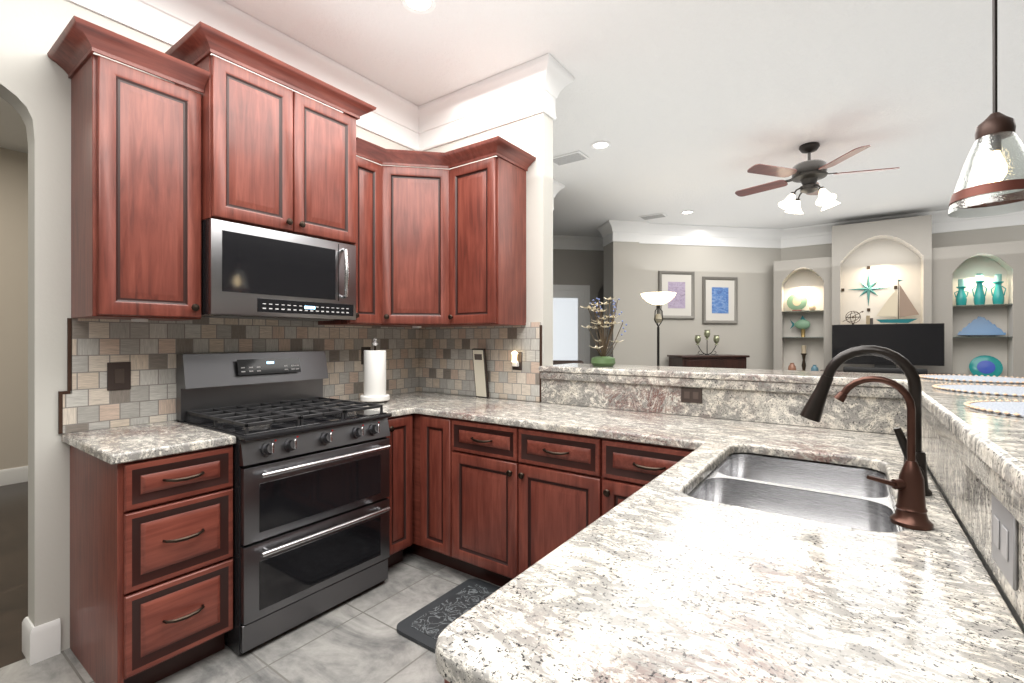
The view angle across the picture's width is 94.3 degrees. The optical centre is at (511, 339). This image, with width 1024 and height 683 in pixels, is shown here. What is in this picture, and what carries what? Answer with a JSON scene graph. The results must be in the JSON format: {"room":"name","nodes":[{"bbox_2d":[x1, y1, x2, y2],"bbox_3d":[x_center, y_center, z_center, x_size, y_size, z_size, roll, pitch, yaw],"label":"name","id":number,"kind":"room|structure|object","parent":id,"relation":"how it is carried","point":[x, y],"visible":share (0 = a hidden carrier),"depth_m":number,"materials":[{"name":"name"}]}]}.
{"room":"kitchen","nodes":[
{"label":"kitchen","id":0,"kind":"room"},
{"bbox_2d":[0,481,27,667],"bbox_3d":[-2.311,1.335,6.629,5.938,0.050,15.000,0,0,35],"label":"floor","id":1,"kind":"structure","parent":0,"point":[13,556],"depth_m":2.71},
{"bbox_2d":[553,360,583,364],"bbox_3d":[0.058,0.795,6.832,1.914,1.030,1.058,0,0,7],"label":"sofa","id":2,"kind":"object","parent":1,"relation":"on","point":[556,362],"depth_m":6.24,"materials":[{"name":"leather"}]},
{"bbox_2d":[0,147,27,469],"bbox_3d":[-4.476,-0.205,4.488,0.100,3.030,9.000,0,0,36],"label":"wall","id":3,"kind":"structure","parent":0,"point":[13,309],"depth_m":4.31,"materials":[{"name":"beige paint"}]},
{"bbox_2d":[0,466,27,485],"bbox_3d":[-4.428,1.239,4.455,0.016,0.142,9.000,0,0,36],"label":"baseboard","id":4,"kind":"structure","parent":3,"relation":"attached to","point":[9,476],"depth_m":4.31,"materials":[{"name":"white wood"}]},
{"bbox_2d":[0,0,419,650],"bbox_3d":[-1.919,-0.205,2.051,0.133,3.030,8.000,0,0,36],"label":"wall","id":5,"kind":"structure","parent":0,"point":[70,358],"depth_m":2.00,"materials":[{"name":"grey paint"}]},
{"bbox_2d":[22,616,60,654],"bbox_3d":[-1.932,1.239,2.161,0.016,0.142,0.416,0,0,36],"label":"baseboard","id":6,"kind":"structure","parent":5,"relation":"attached to","point":[41,642],"depth_m":1.95,"materials":[{"name":"white wood"}]},
{"bbox_2d":[107,362,130,390],"bbox_3d":[-1.769,0.165,2.140,0.009,0.125,0.085,0,0,36],"label":"outlet","id":7,"kind":"object","parent":5,"relation":"attached to","point":[118,375],"depth_m":2.14,"materials":[{"name":"brown plastic"}]},
{"bbox_2d":[67,28,202,321],"bbox_3d":[-1.632,-0.635,2.077,0.324,1.088,0.378,0,0,35],"label":"upper cabinet","id":8,"kind":"object","parent":5,"relation":"attached to","point":[161,169],"depth_m":1.95,"materials":[{"name":"brown wood"}]},
{"bbox_2d":[175,32,362,247],"bbox_3d":[-1.267,-0.937,2.520,0.404,0.793,0.762,0,0,35],"label":"upper cabinet","id":9,"kind":"object","parent":5,"relation":"attached to","point":[277,157],"depth_m":2.32,"materials":[{"name":"brown wood"}]},
{"bbox_2d":[201,218,355,320],"bbox_3d":[-1.246,-0.323,2.505,0.454,0.428,0.758,0,0,35],"label":"over-the-range microwave","id":10,"kind":"object","parent":9,"relation":"attached to","point":[250,272],"visible":1,"depth_m":2.33,"materials":[{"name":"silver metal"}]},
{"bbox_2d":[318,156,382,326],"bbox_3d":[-1.006,-0.591,2.955,0.324,1.000,0.246,0,0,35],"label":"upper cabinet","id":11,"kind":"object","parent":5,"relation":"attached to","point":[369,258],"depth_m":2.89,"materials":[{"name":"brown wood"}]},
{"bbox_2d":[361,347,370,363],"bbox_3d":[-0.992,0.110,3.232,0.008,0.118,0.075,0,0,36],"label":"outlet","id":12,"kind":"object","parent":5,"relation":"attached to","point":[362,348],"depth_m":3.21,"materials":[{"name":"brown plastic"}]},
{"bbox_2d":[379,148,450,326],"bbox_3d":[-0.606,-0.628,3.001,0.308,1.062,0.307,0,0,35],"label":"upper cabinet","id":13,"kind":"object","parent":5,"relation":"attached to","point":[416,201],"depth_m":2.99,"materials":[{"name":"brown wood"}]},
{"bbox_2d":[0,550,500,682],"bbox_3d":[3.796,1.335,2.273,9.060,0.050,15.000,0,0,35],"label":"floor","id":14,"kind":"structure","parent":0,"point":[357,638],"depth_m":1.98,"materials":[{"name":"grey tile"}]},
{"bbox_2d":[70,444,232,682],"bbox_3d":[-1.509,0.871,1.988,0.628,0.877,0.382,0,0,35],"label":"base cabinet","id":15,"kind":"object","parent":14,"relation":"on","point":[151,570],"depth_m":1.80,"materials":[{"name":"brown wood"}]},
{"bbox_2d":[62,391,1023,682],"bbox_3d":[-0.159,0.412,1.933,2.889,0.035,2.092,0,0,35],"label":"countertop","id":16,"kind":"structure","parent":15,"relation":"on","point":[662,577],"depth_m":0.76,"materials":[{"name":"beige stone"}]},
{"bbox_2d":[360,338,389,402],"bbox_3d":[-0.863,0.193,2.992,0.180,0.402,0.180,0,0,35],"label":"paper towel holder","id":17,"kind":"object","parent":16,"relation":"on","point":[374,375],"visible":0.98,"depth_m":2.93,"materials":[{"name":"white paper"}]},
{"bbox_2d":[472,348,488,397],"bbox_3d":[-0.213,0.229,3.227,0.105,0.334,0.063,0,0,35],"label":"sign","id":18,"kind":"object","parent":16,"relation":"on","point":[480,373],"visible":1,"depth_m":3.21,"materials":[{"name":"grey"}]},
{"bbox_2d":[688,453,899,531],"bbox_3d":[0.820,0.538,1.387,0.505,0.215,0.790,0,0,35],"label":"stainless steel sink","id":19,"kind":"object","parent":16,"relation":"in","point":[847,496],"visible":0.35,"depth_m":1.46,"materials":[{"name":"grey metal"}]},
{"bbox_2d":[799,346,931,495],"bbox_3d":[0.942,0.205,1.279,0.290,0.378,0.102,0,0,35],"label":"faucet","id":20,"kind":"object","parent":16,"relation":"on","point":[813,409],"visible":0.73,"depth_m":1.25,"materials":[{"name":"black metal"}]},
{"bbox_2d":[833,375,933,530],"bbox_3d":[0.807,0.237,1.035,0.172,0.314,0.071,0,0,26],"label":"faucet","id":21,"kind":"object","parent":16,"relation":"on","point":[911,510],"visible":1,"depth_m":1.01,"materials":[{"name":"brown metal"}]},
{"bbox_2d":[176,351,391,654],"bbox_3d":[-1.121,0.691,2.416,0.733,1.238,0.758,0,0,35],"label":"gas range","id":22,"kind":"object","parent":14,"relation":"on","point":[311,503],"visible":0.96,"depth_m":2.24,"materials":[{"name":"black metal"}]},
{"bbox_2d":[386,414,413,567],"bbox_3d":[-0.890,0.871,2.855,0.628,0.877,0.214,0,0,35],"label":"base cabinet","id":23,"kind":"object","parent":14,"relation":"on","point":[401,428],"depth_m":2.70,"materials":[{"name":"brown wood"}]},
{"bbox_2d":[418,414,449,566],"bbox_3d":[-0.254,0.871,2.928,0.242,0.877,0.626,0,0,35],"label":"base cabinet","id":24,"kind":"object","parent":14,"relation":"on","point":[433,431],"depth_m":2.69,"materials":[{"name":"brown wood"}]},
{"bbox_2d":[397,578,500,652],"bbox_3d":[-0.009,1.299,2.097,0.910,0.018,0.555,0,0,35],"label":"floor mat","id":25,"kind":"object","parent":14,"relation":"on","point":[426,625],"visible":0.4,"depth_m":2.25,"materials":[{"name":"grey rubber"}]},
{"bbox_2d":[450,418,601,586],"bbox_3d":[0.207,0.871,2.599,0.892,0.877,0.626,0,0,35],"label":"base cabinet","id":26,"kind":"object","parent":14,"relation":"on","point":[518,494],"depth_m":2.36,"materials":[{"name":"brown wood"}]},
{"bbox_2d":[602,438,693,515],"bbox_3d":[0.747,0.871,2.214,0.435,0.877,0.626,0,0,35],"label":"base cabinet","id":27,"kind":"object","parent":14,"relation":"on","point":[627,466],"depth_m":2.01,"materials":[{"name":"brown wood"}]},
{"bbox_2d":[641,292,675,365],"bbox_3d":[1.661,0.394,5.393,0.390,1.831,0.390,0,0,35],"label":"torchiere floor lamp","id":28,"kind":"object","parent":14,"relation":"on","point":[657,299],"visible":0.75,"depth_m":5.34,"materials":[{"name":"grey metal"}]},
{"bbox_2d":[667,354,749,368],"bbox_3d":[2.875,0.769,6.986,1.060,1.079,0.440,0,0,-10],"label":"chest","id":29,"kind":"object","parent":14,"relation":"on","point":[726,361],"visible":0.19,"depth_m":6.80,"materials":[{"name":"brown wood"}]},
{"bbox_2d":[695,330,719,354],"bbox_3d":[2.873,0.044,6.996,0.388,0.370,0.088,0,0,-10],"label":"candelabra","id":30,"kind":"object","parent":29,"relation":"on","point":[716,338],"visible":1,"depth_m":6.98,"materials":[{"name":"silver metal"}]},
{"bbox_2d":[820,370,956,374],"bbox_3d":[4.837,0.870,6.161,1.420,0.879,0.500,0,0,35],"label":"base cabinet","id":31,"kind":"object","parent":14,"relation":"on","point":[927,374],"visible":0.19,"depth_m":6.00,"materials":[{"name":"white wood"}]},
{"bbox_2d":[843,367,927,374],"bbox_3d":[4.722,0.394,6.035,0.840,0.068,0.080,0,0,35],"label":"soundbar","id":32,"kind":"object","parent":31,"relation":"on","point":[878,370],"visible":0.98,"depth_m":6.04,"materials":[{"name":"black plastic"}]},
{"bbox_2d":[832,323,944,367],"bbox_3d":[4.825,0.114,6.145,1.140,0.628,0.200,0,0,35],"label":"screen","id":33,"kind":"object","parent":31,"relation":"on","point":[921,344],"visible":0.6,"depth_m":6.06,"materials":[{"name":"black plastic"}]},
{"bbox_2d":[0,0,1023,236],"bbox_3d":[1.378,-1.745,3.998,15.000,0.050,15.000,0,0,35],"label":"ceiling","id":34,"kind":"structure","parent":0,"point":[699,108],"depth_m":3.19,"materials":[{"name":"white paint"}]},
{"bbox_2d":[401,0,435,13],"bbox_3d":[-0.476,-1.715,2.415,0.176,0.010,0.176,0,0,35],"label":"recessed light","id":35,"kind":"object","parent":34,"relation":"in","point":[423,5],"visible":1,"depth_m":2.44,"materials":[{"name":"white"}]},
{"bbox_2d":[553,151,588,165],"bbox_3d":[0.533,-1.712,4.502,0.340,0.014,0.200,0,0,35],"label":"ceiling vent","id":36,"kind":"object","parent":34,"relation":"in","point":[576,156],"visible":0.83,"depth_m":4.48,"materials":[{"name":"white metal"}]},
{"bbox_2d":[591,141,610,149],"bbox_3d":[0.785,-1.715,4.200,0.176,0.010,0.176,0,0,35],"label":"recessed light","id":37,"kind":"object","parent":34,"relation":"in","point":[599,145],"visible":0.98,"depth_m":4.20,"materials":[{"name":"white"}]},
{"bbox_2d":[639,213,666,219],"bbox_3d":[1.967,-1.712,6.624,0.340,0.014,0.200,0,0,35],"label":"ceiling vent","id":38,"kind":"object","parent":34,"relation":"in","point":[653,216],"visible":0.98,"depth_m":6.59,"materials":[{"name":"white metal"}]},
{"bbox_2d":[681,211,693,214],"bbox_3d":[2.370,-1.715,6.423,0.176,0.010,0.176,0,0,35],"label":"recessed light","id":39,"kind":"object","parent":34,"relation":"in","point":[687,212],"visible":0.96,"depth_m":6.42,"materials":[{"name":"white"}]},
{"bbox_2d":[735,142,899,213],"bbox_3d":[2.663,-1.433,4.251,1.272,0.574,1.215,0,0,35],"label":"ceiling fan","id":40,"kind":"object","parent":34,"relation":"hanging from","point":[809,173],"visible":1,"depth_m":4.14,"materials":[{"name":"brown wood"}]},
{"bbox_2d":[948,0,1023,217],"bbox_3d":[1.647,-1.083,1.620,0.238,1.275,0.238,0,0,35],"label":"pendant light","id":41,"kind":"object","parent":34,"relation":"hanging from","point":[995,128],"visible":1,"depth_m":1.61,"materials":[{"name":"clear glass"}]},
{"bbox_2d":[553,249,603,363],"bbox_3d":[0.991,-0.205,8.013,3.465,3.030,3.465,0,0,35],"label":"wall","id":42,"kind":"structure","parent":0,"point":[578,267],"depth_m":8.01,"materials":[{"name":"grey paint"}]},
{"bbox_2d":[553,285,589,363],"bbox_3d":[0.765,0.200,7.909,1.100,2.220,0.029,0,0,-9],"label":"hall door","id":43,"kind":"structure","parent":42,"relation":"in","point":[571,335],"depth_m":7.94,"materials":[{"name":"white wood"}]},
{"bbox_2d":[604,241,638,364],"bbox_3d":[1.646,-0.205,7.176,0.400,3.030,0.400,0,0,-10],"label":"column","id":44,"kind":"structure","parent":0,"point":[621,271],"depth_m":6.98,"materials":[{"name":"grey paint"}]},
{"bbox_2d":[419,112,906,435],"bbox_3d":[0.493,-0.205,2.852,2.889,3.030,0.134,0,0,36],"label":"wall","id":45,"kind":"structure","parent":0,"point":[446,357],"depth_m":3.09,"materials":[{"name":"grey paint"}]},
{"bbox_2d":[451,140,530,326],"bbox_3d":[-0.158,-0.625,3.046,0.385,1.068,0.320,0,0,35],"label":"upper cabinet","id":46,"kind":"object","parent":45,"relation":"attached to","point":[488,196],"depth_m":2.91,"materials":[{"name":"brown wood"}]},
{"bbox_2d":[512,352,521,369],"bbox_3d":[0.034,0.140,3.095,0.075,0.118,0.008,0,0,36],"label":"outlet","id":47,"kind":"object","parent":45,"relation":"attached to","point":[519,367],"depth_m":3.08,"materials":[{"name":"brown plastic"}]},
{"bbox_2d":[511,351,518,366],"bbox_3d":[0.017,0.124,3.071,0.046,0.102,0.046,0,0,35],"label":"night light","id":48,"kind":"object","parent":47,"relation":"attached to","point":[514,358],"visible":0.94,"depth_m":3.06,"materials":[{"name":"white plastic"}]},
{"bbox_2d":[639,243,780,369],"bbox_3d":[3.041,-0.205,7.338,2.404,3.030,0.100,0,0,-10],"label":"wall","id":49,"kind":"structure","parent":0,"point":[751,333],"depth_m":7.30,"materials":[{"name":"grey paint"}]},
{"bbox_2d":[658,271,694,318],"bbox_3d":[2.488,-0.670,7.178,0.580,0.720,0.030,0,0,-9],"label":"picture frame","id":50,"kind":"object","parent":49,"relation":"attached to","point":[681,303],"visible":0.81,"depth_m":7.18,"materials":[{"name":"grey metal"}]},
{"bbox_2d":[702,276,737,323],"bbox_3d":[3.198,-0.600,7.297,0.580,0.720,0.030,0,0,-10],"label":"picture frame","id":51,"kind":"object","parent":49,"relation":"attached to","point":[719,300],"visible":0.98,"depth_m":7.29,"materials":[{"name":"grey metal"}]},
{"bbox_2d":[774,215,1023,377],"bbox_3d":[5.147,-0.150,6.578,2.660,2.920,0.418,0,0,35],"label":"wall","id":52,"kind":"structure","parent":0,"point":[891,252],"depth_m":6.46,"materials":[{"name":"grey paint"}]},
{"bbox_2d":[788,363,795,369],"bbox_3d":[4.245,0.432,7.201,0.110,0.155,0.107,0,0,36],"label":"decorative vase","id":53,"kind":"object","parent":52,"relation":"in","point":[791,366],"depth_m":7.17,"materials":[{"name":"brown"}]},
{"bbox_2d":[801,345,806,370],"bbox_3d":[4.385,0.299,7.138,0.090,0.420,0.090,0,0,35],"label":"candlestick","id":54,"kind":"object","parent":52,"relation":"in","point":[803,351],"visible":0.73,"depth_m":7.12,"materials":[{"name":"brown metal"}]},
{"bbox_2d":[811,365,818,370],"bbox_3d":[4.482,0.442,7.032,0.100,0.135,0.097,0,0,36],"label":"decorative vase","id":55,"kind":"object","parent":52,"relation":"in","point":[814,368],"depth_m":7.00,"materials":[{"name":"blue ceramic"}]},
{"bbox_2d":[843,311,863,323],"bbox_3d":[4.833,-0.267,6.729,0.247,0.274,0.178,0,0,35],"label":"decor","id":56,"kind":"object","parent":52,"relation":"in","point":[850,317],"visible":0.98,"depth_m":6.73,"materials":[{"name":"brown metal"}]},
{"bbox_2d":[841,266,896,310],"bbox_3d":[5.056,-0.720,6.736,0.636,0.644,0.018,0,0,35],"label":"star decoration","id":57,"kind":"object","parent":52,"relation":"attached to","point":[868,288],"visible":1,"depth_m":6.74,"materials":[{"name":"teal metal"}]},
{"bbox_2d":[866,316,872,323],"bbox_3d":[4.984,-0.231,6.622,0.075,0.200,0.140,0,0,35],"label":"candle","id":58,"kind":"object","parent":52,"relation":"in","point":[869,320],"visible":0.54,"depth_m":6.57,"materials":[{"name":"beige wax"}]},
{"bbox_2d":[782,304,1011,337],"bbox_3d":[5.154,-0.231,6.579,2.446,0.408,0.248,0,0,35],"label":"shelves","id":59,"kind":"object","parent":52,"relation":"attached to","point":[953,306],"visible":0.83,"depth_m":6.88,"materials":[{"name":"white wood"}]},
{"bbox_2d":[787,293,806,310],"bbox_3d":[4.315,-0.565,7.195,0.270,0.278,0.090,0,0,35],"label":"decorative plate","id":60,"kind":"object","parent":59,"relation":"on","point":[796,301],"visible":0.92,"depth_m":7.19,"materials":[{"name":"green"}]},
{"bbox_2d":[790,315,809,336],"bbox_3d":[4.347,-0.200,7.166,0.265,0.330,0.078,0,0,35],"label":"fish sculpture","id":61,"kind":"object","parent":59,"relation":"on","point":[802,323],"visible":0.94,"depth_m":7.13,"materials":[{"name":"green ceramic"}]},
{"bbox_2d":[809,305,815,310],"bbox_3d":[4.475,-0.468,7.074,0.090,0.084,0.088,0,0,35],"label":"round pot","id":62,"kind":"object","parent":59,"relation":"on","point":[812,307],"visible":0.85,"depth_m":7.05,"materials":[{"name":"beige ceramic"}]},
{"bbox_2d":[954,279,968,304],"bbox_3d":[5.798,-0.605,6.131,0.109,0.340,0.110,0,0,-6],"label":"vase","id":63,"kind":"object","parent":59,"relation":"on","point":[961,298],"depth_m":6.10,"materials":[{"name":"teal ceramic"}]},
{"bbox_2d":[972,273,986,304],"bbox_3d":[5.936,-0.635,6.032,0.109,0.400,0.110,0,0,-6],"label":"vase","id":64,"kind":"object","parent":59,"relation":"on","point":[979,297],"depth_m":6.01,"materials":[{"name":"teal ceramic"}]},
{"bbox_2d":[958,316,1005,336],"bbox_3d":[5.965,-0.167,6.037,0.440,0.263,0.141,0,0,35],"label":"seashell","id":65,"kind":"object","parent":59,"relation":"on","point":[979,326],"visible":0.94,"depth_m":6.05,"materials":[{"name":"blue ceramic"}]},
{"bbox_2d":[990,274,1005,303],"bbox_3d":[6.075,-0.625,5.933,0.109,0.380,0.110,0,0,-6],"label":"vase","id":66,"kind":"object","parent":59,"relation":"on","point":[998,294],"depth_m":5.91,"materials":[{"name":"teal ceramic"}]},
{"bbox_2d":[876,280,918,323],"bbox_3d":[5.228,-0.470,6.447,0.455,0.680,0.060,0,0,35],"label":"sailboat","id":67,"kind":"object","parent":52,"relation":"in","point":[906,307],"visible":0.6,"depth_m":6.43,"materials":[{"name":"brown fabric"}]},
{"bbox_2d":[957,355,1002,376],"bbox_3d":[5.933,0.356,6.030,0.433,0.308,0.148,0,0,35],"label":"plate","id":68,"kind":"object","parent":52,"relation":"in","point":[986,365],"visible":0.71,"depth_m":6.00,"materials":[{"name":"teal ceramic"}]},
{"bbox_2d":[781,225,1023,260],"bbox_3d":[5.247,-0.205,6.839,12.000,3.030,0.120,0,0,35],"label":"wall","id":69,"kind":"structure","parent":0,"point":[985,236],"depth_m":6.30,"materials":[{"name":"grey paint"}]},
{"bbox_2d":[927,466,1023,632],"bbox_3d":[0.295,0.756,-0.069,0.120,1.108,5.120,0,0,36],"label":"wall","id":70,"kind":"structure","parent":0,"point":[1005,598],"depth_m":0.96,"materials":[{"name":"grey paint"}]},
{"bbox_2d":[539,363,1023,622],"bbox_3d":[-0.228,0.280,0.476,2.244,0.229,5.400,0,0,35],"label":"bar","id":71,"kind":"object","parent":70,"relation":"on","point":[974,459],"visible":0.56,"depth_m":2.02,"materials":[{"name":"beige stone"}]},
{"bbox_2d":[580,296,626,366],"bbox_3d":[0.561,-0.048,2.913,0.297,0.424,0.231,0,0,35],"label":"flowers","id":72,"kind":"object","parent":71,"relation":"on","point":[602,360],"visible":1,"depth_m":2.90,"materials":[{"name":"green plant"}]},
{"bbox_2d":[919,374,1023,416],"bbox_3d":[1.418,0.160,1.255,0.402,0.009,2.092,0,0,35],"label":"placemats","id":73,"kind":"object","parent":71,"relation":"on","point":[1014,408],"visible":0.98,"depth_m":1.52,"materials":[{"name":"beige fabric"}]},
{"bbox_2d":[681,387,1017,590],"bbox_3d":[0.845,0.305,1.573,0.091,0.110,1.805,0,0,5],"label":"plates","id":74,"kind":"object","parent":70,"relation":"attached to","point":[1004,539],"visible":0.96,"depth_m":0.72,"materials":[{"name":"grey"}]},
{"bbox_3d":[0.478,-0.205,2.736,15.000,3.030,12.100,0,0,35],"label":"wall","id":75,"kind":"structure","parent":0,"visible":0},
{"bbox_2d":[67,0,1023,250],"bbox_3d":[1.650,-1.577,2.149,11.208,0.285,12.106,0,0,35],"label":"crown molding","id":76,"kind":"structure","parent":75,"relation":"attached to","point":[538,85],"depth_m":3.24,"materials":[{"name":"white wood"}]}
]}

